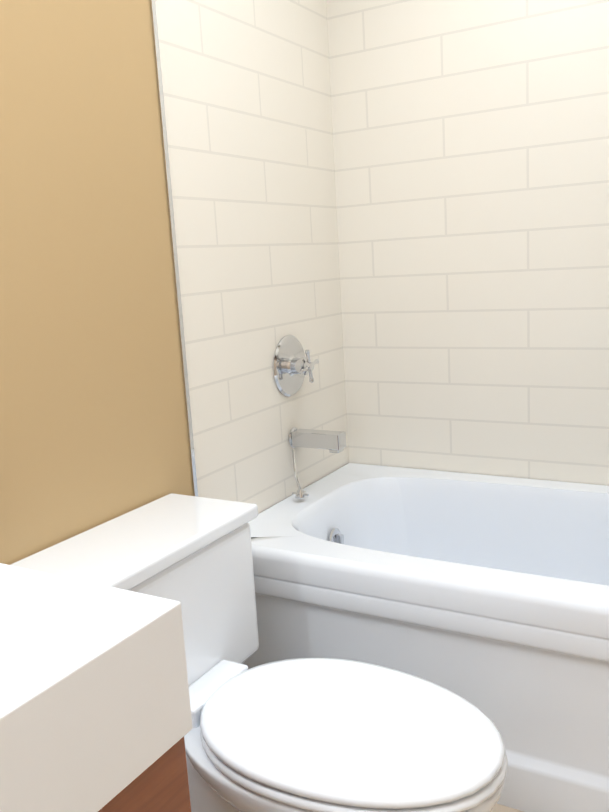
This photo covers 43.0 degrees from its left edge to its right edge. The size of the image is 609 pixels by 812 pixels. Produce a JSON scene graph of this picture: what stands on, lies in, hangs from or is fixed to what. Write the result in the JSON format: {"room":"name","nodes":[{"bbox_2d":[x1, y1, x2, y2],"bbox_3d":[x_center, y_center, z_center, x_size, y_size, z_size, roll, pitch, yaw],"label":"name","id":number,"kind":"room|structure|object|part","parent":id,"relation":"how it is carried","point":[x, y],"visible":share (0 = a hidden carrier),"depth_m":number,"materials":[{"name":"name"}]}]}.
{"room":"bathroom","nodes":[
{"label":"bathroom","id":0,"kind":"room"},
{"bbox_2d":[0,0,192,564],"bbox_3d":[-1.014,-0.055,0.625,0.100,2.310,2.730,3,12,30],"label":"wall","id":1,"kind":"structure","parent":0,"point":[93,426],"depth_m":1.51,"materials":[{"name":"beige paint"}]},
{"bbox_2d":[150,0,197,495],"bbox_3d":[-0.292,-0.310,1.756,0.004,2.308,0.012,3,12,30],"label":"trim","id":2,"kind":"structure","parent":1,"relation":"attached to","point":[172,223],"depth_m":1.74,"materials":[{"name":"silver metal"}]},
{"bbox_2d":[155,0,348,513],"bbox_3d":[-0.111,-0.399,2.170,0.100,2.310,0.915,3,12,30],"label":"wall tiles","id":3,"kind":"structure","parent":1,"relation":"attached to","point":[246,84],"depth_m":2.03,"materials":[{"name":"white tile"}]},
{"bbox_2d":[273,335,318,396],"bbox_3d":[-0.011,-0.113,2.190,0.077,0.176,0.176,3,12,30],"label":"shower valve","id":4,"kind":"object","parent":3,"relation":"attached to","point":[293,365],"visible":1,"depth_m":2.18,"materials":[{"name":"silver metal"}]},
{"bbox_2d":[289,427,345,498],"bbox_3d":[0.022,0.162,2.188,0.159,0.183,0.135,3,12,30],"label":"tub spout","id":5,"kind":"object","parent":3,"relation":"attached to","point":[333,441],"visible":1,"depth_m":2.19,"materials":[{"name":"silver metal"}]},
{"bbox_3d":[-0.018,0.194,2.188,0.077,0.125,0.084,3,12,30],"label":"tub spout lever","id":6,"kind":"part","parent":5,"relation":"part of","materials":[{"name":"silver metal"}]},
{"bbox_3d":[0.037,0.096,2.208,0.159,0.062,0.060,3,12,30],"label":"tub spout","id":7,"kind":"part","parent":5,"relation":"part of","materials":[{"name":"silver metal"}]},
{"bbox_2d":[326,0,608,485],"bbox_3d":[0.793,-0.442,2.113,1.520,2.310,0.100,3,12,30],"label":"wall tile","id":8,"kind":"structure","parent":0,"point":[471,148],"depth_m":2.22,"materials":[{"name":"white tile"}]},
{"bbox_2d":[491,803,523,811],"bbox_3d":[-0.016,1.075,0.833,1.720,0.100,3.645,3,12,30],"label":"floor","id":9,"kind":"structure","parent":0,"point":[499,808],"depth_m":1.63,"materials":[{"name":"tile"}]},
{"bbox_2d":[0,563,191,811],"bbox_3d":[-0.627,0.697,0.669,0.588,0.772,1.064,3,12,30],"label":"bathroom vanity","id":10,"kind":"object","parent":9,"relation":"on","point":[95,711],"visible":1,"depth_m":0.83,"materials":[{"name":"brown wood"}]},
{"bbox_2d":[10,493,507,811],"bbox_3d":[-0.048,0.582,1.417,0.833,0.654,0.490,3,12,30],"label":"toilet","id":11,"kind":"object","parent":9,"relation":"on","point":[315,735],"visible":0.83,"depth_m":1.36,"materials":[{"name":"white ceramic"}]},
{"bbox_3d":[-0.323,0.264,1.507,0.241,0.032,0.490,3,12,30],"label":"tank lid","id":12,"kind":"part","parent":11,"relation":"part of","materials":[{"name":"white ceramic"}]},
{"bbox_3d":[0.072,0.548,1.339,0.543,0.022,0.384,3,12,30],"label":"lid","id":13,"kind":"part","parent":11,"relation":"part of","materials":[{"name":"white ceramic"}]},
{"bbox_2d":[242,463,608,811],"bbox_3d":[0.627,0.534,1.906,1.514,0.490,0.777,3,12,30],"label":"bathtub","id":14,"kind":"object","parent":9,"relation":"on","point":[487,595],"visible":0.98,"depth_m":1.73,"materials":[{"name":"white ceramic"}]}
]}

